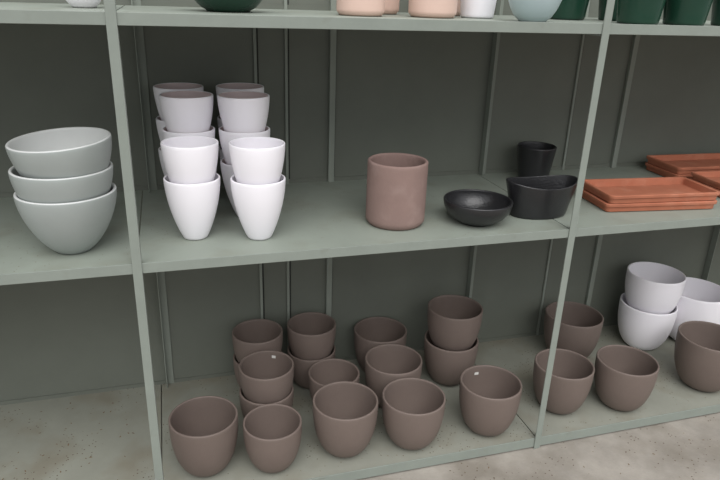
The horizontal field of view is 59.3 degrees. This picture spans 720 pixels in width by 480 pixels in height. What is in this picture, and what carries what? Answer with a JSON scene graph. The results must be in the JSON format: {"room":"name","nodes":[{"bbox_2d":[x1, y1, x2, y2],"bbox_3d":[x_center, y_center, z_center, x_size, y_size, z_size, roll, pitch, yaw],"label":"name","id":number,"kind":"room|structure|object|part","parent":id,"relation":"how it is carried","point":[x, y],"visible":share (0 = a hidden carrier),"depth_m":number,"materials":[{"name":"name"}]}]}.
{"room":"pottery shop","nodes":[
{"label":"pottery shop","id":0,"kind":"room"},
{"bbox_2d":[0,0,719,400],"bbox_3d":[0.410,-0.508,2.100,5.660,2.017,0.030,-4,22,-16],"label":"wall","id":1,"kind":"structure","parent":0,"point":[423,94],"depth_m":2.07,"materials":[{"name":"paint"}]},
{"bbox_2d":[161,392,719,479],"bbox_3d":[0.843,1.174,0.687,10.000,0.050,7.200,-4,22,-16],"label":"floor","id":2,"kind":"structure","parent":0,"point":[611,456],"depth_m":1.91,"materials":[{"name":"concrete"}]},
{"bbox_2d":[0,0,719,479],"bbox_3d":[0.492,-0.283,1.878,4.460,1.766,0.572,-4,22,-16],"label":"metal shelving unit","id":3,"kind":"object","parent":2,"relation":"on","point":[325,217],"visible":0.58,"depth_m":1.79,"materials":[{"name":"paint"}]},
{"bbox_2d":[13,182,116,254],"bbox_3d":[-0.656,-0.046,1.434,0.210,0.142,0.210,-4,22,-16],"label":"stoneware bowl","id":4,"kind":"object","parent":3,"relation":"on","point":[72,228],"visible":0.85,"depth_m":1.36,"materials":[{"name":"grey ceramic"}]},
{"bbox_2d":[8,161,112,203],"bbox_3d":[-0.656,-0.096,1.414,0.210,0.142,0.210,-4,22,-16],"label":"stoneware bowl","id":5,"kind":"object","parent":4,"relation":"in","point":[81,188],"visible":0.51,"depth_m":1.32,"materials":[{"name":"grey ceramic"}]},
{"bbox_2d":[5,127,111,178],"bbox_3d":[-0.649,-0.155,1.387,0.210,0.151,0.210,1,21,-2],"label":"stoneware bowl","id":6,"kind":"object","parent":5,"relation":"in","point":[67,152],"visible":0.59,"depth_m":1.33,"materials":[{"name":"grey ceramic"}]},
{"bbox_2d":[66,0,100,7],"bbox_3d":[-0.626,-0.572,1.424,0.110,0.090,0.110,-4,22,-16],"label":"bowl","id":7,"kind":"object","parent":3,"relation":"on","point":[74,3],"visible":1,"depth_m":1.41,"materials":[{"name":"ceramic"}]},
{"bbox_3d":[-0.482,-0.099,1.321,0.020,1.766,0.004,-4,22,-16],"label":"post","id":8,"kind":"part","parent":3,"relation":"part of","materials":[{"name":"metal"}]},
{"bbox_3d":[-0.614,-0.305,1.834,0.024,1.766,0.004,-4,22,-16],"label":"post","id":9,"kind":"part","parent":3,"relation":"part of","materials":[{"name":"metal"}]},
{"bbox_2d":[158,147,165,175],"bbox_3d":[-0.497,-0.187,1.792,0.131,0.151,0.131,-4,22,-16],"label":"planter","id":10,"kind":"object","parent":3,"relation":"on","point":[159,148],"visible":0.04,"depth_m":1.74,"materials":[{"name":"ceramic"}]},
{"bbox_2d":[156,116,165,141],"bbox_3d":[-0.494,-0.266,1.761,0.131,0.151,0.131,-4,22,-16],"label":"planter","id":11,"kind":"object","parent":10,"relation":"on","point":[160,124],"visible":0.12,"depth_m":1.70,"materials":[{"name":"ceramic"}]},
{"bbox_2d":[153,83,203,120],"bbox_3d":[-0.491,-0.345,1.730,0.131,0.151,0.131,-4,22,-16],"label":"planter","id":12,"kind":"object","parent":11,"relation":"in","point":[163,87],"visible":0.24,"depth_m":1.71,"materials":[{"name":"ceramic"}]},
{"bbox_2d":[163,173,219,239],"bbox_3d":[-0.401,-0.080,1.528,0.131,0.151,0.131,-4,22,-16],"label":"planter","id":13,"kind":"object","parent":3,"relation":"on","point":[193,207],"visible":0.94,"depth_m":1.48,"materials":[{"name":"ceramic"}]},
{"bbox_2d":[160,136,218,183],"bbox_3d":[-0.398,-0.159,1.498,0.131,0.151,0.131,-4,22,-16],"label":"planter","id":14,"kind":"object","parent":13,"relation":"on","point":[186,159],"visible":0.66,"depth_m":1.45,"materials":[{"name":"ceramic"}]},
{"bbox_2d":[168,396,237,476],"bbox_3d":[-0.428,0.555,1.750,0.184,0.171,0.184,-4,22,-16],"label":"planter pot","id":15,"kind":"object","parent":3,"relation":"on","point":[203,430],"visible":1,"depth_m":1.72,"materials":[{"name":"brown ceramic"}]},
{"bbox_2d":[219,145,223,159],"bbox_3d":[-0.338,-0.196,1.829,0.131,0.151,0.131,-4,22,-16],"label":"planter","id":16,"kind":"object","parent":3,"relation":"on","point":[220,148],"visible":0.03,"depth_m":1.77,"materials":[{"name":"ceramic"}]},
{"bbox_2d":[217,115,222,128],"bbox_3d":[-0.335,-0.275,1.798,0.131,0.151,0.131,-4,22,-16],"label":"planter","id":17,"kind":"object","parent":16,"relation":"on","point":[219,121],"visible":0.05,"depth_m":1.74,"materials":[{"name":"ceramic"}]},
{"bbox_2d":[216,83,263,94],"bbox_3d":[-0.332,-0.354,1.767,0.131,0.151,0.131,-4,22,-16],"label":"planter","id":18,"kind":"object","parent":17,"relation":"on","point":[225,87],"visible":0.15,"depth_m":1.78,"materials":[{"name":"ceramic"}]},
{"bbox_2d":[194,0,261,11],"bbox_3d":[-0.311,-0.589,1.484,0.210,0.100,0.210,-4,22,-16],"label":"bowl","id":19,"kind":"object","parent":3,"relation":"on","point":[209,5],"visible":1,"depth_m":1.45,"materials":[{"name":"ceramic"}]},
{"bbox_2d":[220,158,237,215],"bbox_3d":[-0.303,-0.139,1.689,0.131,0.151,0.131,-4,22,-16],"label":"planter","id":20,"kind":"object","parent":3,"relation":"on","point":[227,171],"visible":0.22,"depth_m":1.64,"materials":[{"name":"ceramic"}]},
{"bbox_2d":[219,126,269,165],"bbox_3d":[-0.300,-0.218,1.658,0.131,0.151,0.131,-4,22,-16],"label":"planter","id":21,"kind":"object","parent":20,"relation":"on","point":[225,137],"visible":0.28,"depth_m":1.60,"materials":[{"name":"ceramic"}]},
{"bbox_2d":[217,91,269,132],"bbox_3d":[-0.297,-0.297,1.627,0.131,0.151,0.131,-4,22,-16],"label":"planter","id":22,"kind":"object","parent":21,"relation":"in","point":[240,111],"visible":0.65,"depth_m":1.57,"materials":[{"name":"ceramic"}]},
{"bbox_2d":[233,350,281,385],"bbox_3d":[-0.336,0.440,2.097,0.162,0.137,0.162,-4,22,-16],"label":"planter pot","id":23,"kind":"object","parent":3,"relation":"on","point":[235,362],"visible":0.14,"depth_m":2.04,"materials":[{"name":"beige ceramic"}]},
{"bbox_2d":[232,319,282,362],"bbox_3d":[-0.333,0.356,2.064,0.162,0.137,0.162,-4,22,-16],"label":"planter pot","id":24,"kind":"object","parent":23,"relation":"on","point":[254,335],"visible":0.62,"depth_m":2.09,"materials":[{"name":"beige ceramic"}]},
{"bbox_2d":[230,174,285,239],"bbox_3d":[-0.246,-0.079,1.542,0.131,0.151,0.131,-4,22,-16],"label":"planter","id":25,"kind":"object","parent":3,"relation":"on","point":[258,207],"visible":0.91,"depth_m":1.49,"materials":[{"name":"ceramic"}]},
{"bbox_2d":[229,137,284,184],"bbox_3d":[-0.244,-0.158,1.511,0.131,0.151,0.131,-4,22,-16],"label":"planter","id":26,"kind":"object","parent":25,"relation":"on","point":[254,160],"visible":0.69,"depth_m":1.46,"materials":[{"name":"ceramic"}]},
{"bbox_2d":[239,384,293,417],"bbox_3d":[-0.283,0.510,1.926,0.162,0.137,0.162,-4,22,-16],"label":"planter pot","id":27,"kind":"object","parent":3,"relation":"on","point":[247,406],"visible":0.27,"depth_m":1.86,"materials":[{"name":"brown ceramic"}]},
{"bbox_2d":[239,350,293,403],"bbox_3d":[-0.279,0.431,1.898,0.162,0.137,0.162,-4,22,-16],"label":"planter pot","id":28,"kind":"object","parent":27,"relation":"on","point":[266,376],"visible":0.85,"depth_m":1.87,"materials":[{"name":"brown ceramic"}]},
{"bbox_2d":[243,404,301,472],"bbox_3d":[-0.244,0.567,1.772,0.162,0.146,0.162,-4,22,-16],"label":"planter pot","id":29,"kind":"object","parent":3,"relation":"on","point":[272,433],"visible":1,"depth_m":1.74,"materials":[{"name":"brown ceramic"}]},
{"bbox_3d":[0.383,0.409,2.443,4.460,0.034,0.003,-4,22,-16],"label":"shelf rail","id":30,"kind":"part","parent":3,"relation":"part of","materials":[{"name":"metal"}]},
{"bbox_2d":[287,345,335,388],"bbox_3d":[-0.165,0.426,2.149,0.162,0.137,0.162,-4,22,-16],"label":"planter pot","id":31,"kind":"object","parent":3,"relation":"on","point":[301,367],"visible":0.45,"depth_m":2.08,"materials":[{"name":"beige ceramic"}]},
{"bbox_2d":[287,312,335,359],"bbox_3d":[-0.162,0.339,2.115,0.162,0.137,0.162,-4,22,-16],"label":"planter pot","id":32,"kind":"object","parent":31,"relation":"on","point":[311,335],"visible":0.91,"depth_m":2.07,"materials":[{"name":"beige ceramic"}]},
{"bbox_3d":[0.405,-0.226,2.193,4.460,0.034,0.003,-4,22,-16],"label":"shelf rail","id":33,"kind":"part","parent":3,"relation":"part of","materials":[{"name":"metal"}]},
{"bbox_2d":[308,358,359,400],"bbox_3d":[-0.084,0.480,2.020,0.162,0.137,0.162,-4,22,-16],"label":"planter pot","id":34,"kind":"object","parent":3,"relation":"on","point":[321,373],"visible":0.38,"depth_m":2.06,"materials":[{"name":"brown ceramic"}]},
{"bbox_2d":[313,381,377,457],"bbox_3d":[-0.044,0.535,1.841,0.188,0.168,0.188,-4,22,-16],"label":"planter pot","id":35,"kind":"object","parent":3,"relation":"on","point":[344,412],"visible":1,"depth_m":1.80,"materials":[{"name":"brown ceramic"}]},
{"bbox_3d":[0.422,-0.708,2.003,4.460,0.034,0.003,-4,22,-16],"label":"shelf rail","id":36,"kind":"part","parent":3,"relation":"part of","materials":[{"name":"metal"}]},
{"bbox_2d":[336,0,384,15],"bbox_3d":[0.003,-0.608,1.532,0.118,0.120,0.118,-4,22,-16],"label":"pot","id":37,"kind":"object","parent":3,"relation":"on","point":[343,7],"visible":1,"depth_m":1.50,"materials":[{"name":"ceramic"}]},
{"bbox_2d":[354,317,406,371],"bbox_3d":[0.068,0.387,2.227,0.184,0.168,0.184,-4,22,-16],"label":"planter pot","id":38,"kind":"object","parent":3,"relation":"on","point":[370,332],"visible":0.56,"depth_m":2.26,"materials":[{"name":"beige ceramic"}]},
{"bbox_2d":[383,0,399,13],"bbox_3d":[0.050,-0.676,1.710,0.116,0.120,0.116,-4,22,-16],"label":"pot","id":39,"kind":"object","parent":3,"relation":"on","point":[391,6],"visible":0.4,"depth_m":1.69,"materials":[{"name":"ceramic"}]},
{"bbox_2d":[365,344,421,407],"bbox_3d":[0.105,0.457,2.055,0.184,0.167,0.184,-4,22,-16],"label":"planter pot","id":40,"kind":"object","parent":3,"relation":"on","point":[385,363],"visible":0.6,"depth_m":2.09,"materials":[{"name":"brown ceramic"}]},
{"bbox_2d":[366,153,427,230],"bbox_3d":[0.096,-0.129,1.673,0.158,0.171,0.158,-4,22,-16],"label":"pot","id":41,"kind":"object","parent":3,"relation":"on","point":[396,182],"visible":1,"depth_m":1.62,"materials":[{"name":"ceramic"}]},
{"bbox_2d":[382,378,445,449],"bbox_3d":[0.155,0.529,1.883,0.186,0.161,0.186,-4,22,-16],"label":"planter pot","id":42,"kind":"object","parent":3,"relation":"on","point":[413,409],"visible":1,"depth_m":1.85,"materials":[{"name":"brown ceramic"}]},
{"bbox_2d":[408,0,457,17],"bbox_3d":[0.185,-0.622,1.584,0.122,0.120,0.122,-4,22,-16],"label":"pot","id":43,"kind":"object","parent":3,"relation":"on","point":[416,8],"visible":1,"depth_m":1.55,"materials":[{"name":"ceramic"}]},
{"bbox_2d":[424,330,478,385],"bbox_3d":[0.310,0.411,2.193,0.184,0.165,0.184,-4,22,-16],"label":"planter pot","id":44,"kind":"object","parent":3,"relation":"on","point":[446,367],"visible":0.74,"depth_m":2.12,"materials":[{"name":"beige ceramic"}]},
{"bbox_2d":[427,295,482,350],"bbox_3d":[0.318,0.297,2.152,0.184,0.160,0.184,-4,22,-16],"label":"planter pot","id":45,"kind":"object","parent":44,"relation":"on","point":[454,321],"visible":0.95,"depth_m":2.10,"materials":[{"name":"beige ceramic"}]},
{"bbox_2d":[455,0,460,15],"bbox_3d":[0.236,-0.698,1.783,0.116,0.120,0.116,-4,22,-16],"label":"pot","id":46,"kind":"object","parent":3,"relation":"on","point":[458,2],"visible":0.09,"depth_m":1.76,"materials":[{"name":"ceramic"}]},
{"bbox_2d":[443,189,512,226],"bbox_3d":[0.318,-0.081,1.717,0.186,0.064,0.186,-4,22,-16],"label":"bowl","id":47,"kind":"object","parent":3,"relation":"on","point":[471,207],"visible":1,"depth_m":1.72,"materials":[{"name":"black ceramic"}]},
{"bbox_2d":[460,0,496,17],"bbox_3d":[0.312,-0.647,1.659,0.110,0.120,0.110,-4,22,-16],"label":"pot","id":48,"kind":"object","parent":3,"relation":"on","point":[469,8],"visible":1,"depth_m":1.64,"materials":[{"name":"ceramic"}]},
{"bbox_3d":[0.429,-0.386,2.134,0.024,1.766,0.004,-4,22,-16],"label":"post","id":49,"kind":"part","parent":3,"relation":"part of","materials":[{"name":"metal"}]},
{"bbox_2d":[459,365,521,435],"bbox_3d":[0.395,0.507,1.950,0.186,0.169,0.186,-4,22,-16],"label":"planter pot","id":50,"kind":"object","parent":3,"relation":"on","point":[489,395],"visible":1,"depth_m":1.91,"materials":[{"name":"beige ceramic"}]},
{"bbox_2d":[508,0,561,21],"bbox_3d":[0.422,-0.581,1.530,0.140,0.100,0.140,-4,22,-16],"label":"bowl","id":51,"kind":"object","parent":3,"relation":"on","point":[523,10],"visible":1,"depth_m":1.50,"materials":[{"name":"ceramic"}]},
{"bbox_2d":[517,141,556,176],"bbox_3d":[0.588,-0.261,2.128,0.128,0.116,0.128,-4,22,-16],"label":"pot","id":52,"kind":"object","parent":3,"relation":"on","point":[535,158],"visible":0.9,"depth_m":2.09,"materials":[{"name":"black ceramic"}]},
{"bbox_2d":[506,175,577,219],"bbox_3d":[0.509,-0.124,1.788,0.218,0.104,0.131,-4,22,-16],"label":"planter","id":53,"kind":"object","parent":3,"relation":"on","point":[549,196],"visible":0.97,"depth_m":1.75,"materials":[{"name":"black ceramic"}]},
{"bbox_2d":[533,348,594,414],"bbox_3d":[0.655,0.473,2.064,0.186,0.166,0.186,-4,22,-16],"label":"planter pot","id":54,"kind":"object","parent":3,"relation":"on","point":[572,373],"visible":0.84,"depth_m":2.02,"materials":[{"name":"beige ceramic"}]},
{"bbox_2d":[550,0,588,19],"bbox_3d":[0.591,-0.692,1.786,0.130,0.130,0.130,-4,22,-16],"label":"pot","id":55,"kind":"object","parent":3,"relation":"on","point":[567,9],"visible":0.75,"depth_m":1.76,"materials":[{"name":"ceramic"}]},
{"bbox_2d":[544,301,603,357],"bbox_3d":[0.785,0.354,2.359,0.206,0.180,0.206,-4,22,-16],"label":"planter pot","id":56,"kind":"object","parent":3,"relation":"on","point":[581,325],"visible":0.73,"depth_m":2.31,"materials":[{"name":"beige ceramic"}]},
{"bbox_3d":[0.572,-0.181,1.625,0.020,1.766,0.004,-4,22,-16],"label":"post","id":57,"kind":"part","parent":3,"relation":"part of","materials":[{"name":"metal"}]},
{"bbox_2d":[598,0,616,20],"bbox_3d":[0.753,-0.705,1.833,0.130,0.130,0.130,-4,22,-16],"label":"pot","id":58,"kind":"object","parent":3,"relation":"on","point":[602,3],"visible":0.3,"depth_m":1.82,"materials":[{"name":"ceramic"}]},
{"bbox_2d":[594,345,659,411],"bbox_3d":[0.869,0.468,2.091,0.192,0.170,0.192,-4,22,-16],"label":"planter pot","id":59,"kind":"object","parent":3,"relation":"on","point":[625,377],"visible":1,"depth_m":2.05,"materials":[{"name":"beige ceramic"}]},
{"bbox_2d":[616,0,665,24],"bbox_3d":[0.727,-0.626,1.631,0.132,0.130,0.132,-4,22,-16],"label":"pot","id":60,"kind":"object","parent":3,"relation":"on","point":[647,12],"visible":1,"depth_m":1.60,"materials":[{"name":"ceramic"}]},
{"bbox_2d":[618,293,677,349],"bbox_3d":[1.105,0.324,2.461,0.206,0.184,0.206,-4,22,-16],"label":"planter pot","id":61,"kind":"object","parent":3,"relation":"on","point":[640,330],"visible":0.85,"depth_m":2.38,"materials":[{"name":"ceramic"}]},
{"bbox_2d":[625,262,685,313],"bbox_3d":[1.115,0.202,2.416,0.206,0.172,0.206,-4,22,-16],"label":"planter pot","id":62,"kind":"object","parent":61,"relation":"on","point":[650,287],"visible":0.9,"depth_m":2.36,"materials":[{"name":"ceramic"}]},
{"bbox_2d":[582,189,716,211],"bbox_3d":[0.876,-0.128,1.939,0.368,0.026,0.175,-2,22,-10],"label":"tray","id":63,"kind":"object","parent":3,"relation":"on","point":[707,204],"visible":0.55,"depth_m":1.86,"materials":[{"name":"orange ceramic"}]},
{"bbox_2d":[583,177,719,203],"bbox_3d":[0.880,-0.152,1.928,0.368,0.026,0.175,-3,22,-12],"label":"tray","id":64,"kind":"object","parent":63,"relation":"on","point":[652,189],"visible":0.91,"depth_m":1.94,"materials":[{"name":"orange ceramic"}]},
{"bbox_2d":[645,162,692,178],"bbox_3d":[1.265,-0.255,2.297,0.420,0.026,0.180,-4,22,-14],"label":"tray","id":65,"kind":"object","parent":3,"relation":"on","point":[650,167],"visible":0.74,"depth_m":2.23,"materials":[{"name":"orange ceramic"}]},
{"bbox_2d":[646,153,719,173],"bbox_3d":[1.266,-0.278,2.287,0.420,0.026,0.180,-4,22,-14],"label":"tray","id":66,"kind":"object","parent":65,"relation":"on","point":[675,163],"visible":1,"depth_m":2.30,"materials":[{"name":"orange ceramic"}]},
{"bbox_2d":[662,0,712,25],"bbox_3d":[0.868,-0.637,1.672,0.132,0.130,0.132,-4,22,-16],"label":"pot","id":67,"kind":"object","parent":3,"relation":"on","point":[675,12],"visible":1,"depth_m":1.64,"materials":[{"name":"ceramic"}]},
{"bbox_2d":[669,277,719,339],"bbox_3d":[1.316,0.293,2.512,0.232,0.218,0.232,-4,22,-16],"label":"planter pot","id":68,"kind":"object","parent":3,"relation":"on","point":[699,300],"visible":0.4,"depth_m":2.43,"materials":[{"name":"ceramic"}]},
{"bbox_2d":[674,321,719,391],"bbox_3d":[1.211,0.420,2.212,0.218,0.194,0.218,-4,22,-16],"label":"planter pot","id":69,"kind":"object","parent":3,"relation":"on","point":[697,343],"visible":1,"depth_m":2.17,"materials":[{"name":"beige ceramic"}]},
{"bbox_2d":[691,178,719,196],"bbox_3d":[1.302,-0.174,2.099,0.360,0.024,0.180,-3,22,-13],"label":"tray","id":70,"kind":"object","parent":3,"relation":"on","point":[691,178],"visible":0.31,"depth_m":2.06,"materials":[{"name":"orange ceramic"}]},
{"bbox_2d":[691,171,719,188],"bbox_3d":[1.303,-0.196,2.090,0.360,0.024,0.180,-3,22,-13],"label":"tray","id":71,"kind":"object","parent":70,"relation":"on","point":[711,178],"visible":1,"depth_m":2.10,"materials":[{"name":"orange ceramic"}]},
{"bbox_3d":[1.483,-0.468,2.437,0.024,1.766,0.004,-4,22,-16],"label":"post","id":72,"kind":"part","parent":3,"relation":"part of","materials":[{"name":"metal"}]},
{"bbox_2d":[710,0,719,25],"bbox_3d":[1.028,-0.653,1.728,0.130,0.130,0.130,-4,22,-16],"label":"pot","id":73,"kind":"object","parent":3,"relation":"on","point":[715,14],"visible":0.99,"depth_m":1.73,"materials":[{"name":"ceramic"}]},
{"bbox_3d":[-0.441,-0.135,1.666,0.131,0.151,0.131,-4,22,-16],"label":"planter","id":74,"kind":"object","parent":3,"relation":"on","visible":0},
{"bbox_2d":[162,125,214,139],"bbox_3d":[-0.438,-0.214,1.635,0.131,0.151,0.131,-4,22,-16],"label":"planter","id":75,"kind":"object","parent":74,"relation":"on","point":[211,133],"visible":0.16,"depth_m":1.57,"materials":[{"name":"ceramic"}]},
{"bbox_2d":[159,90,212,132],"bbox_3d":[-0.435,-0.293,1.603,0.131,0.151,0.131,-4,22,-16],"label":"planter","id":76,"kind":"object","parent":75,"relation":"on","point":[183,111],"visible":0.66,"depth_m":1.55,"materials":[{"name":"ceramic"}]}
]}

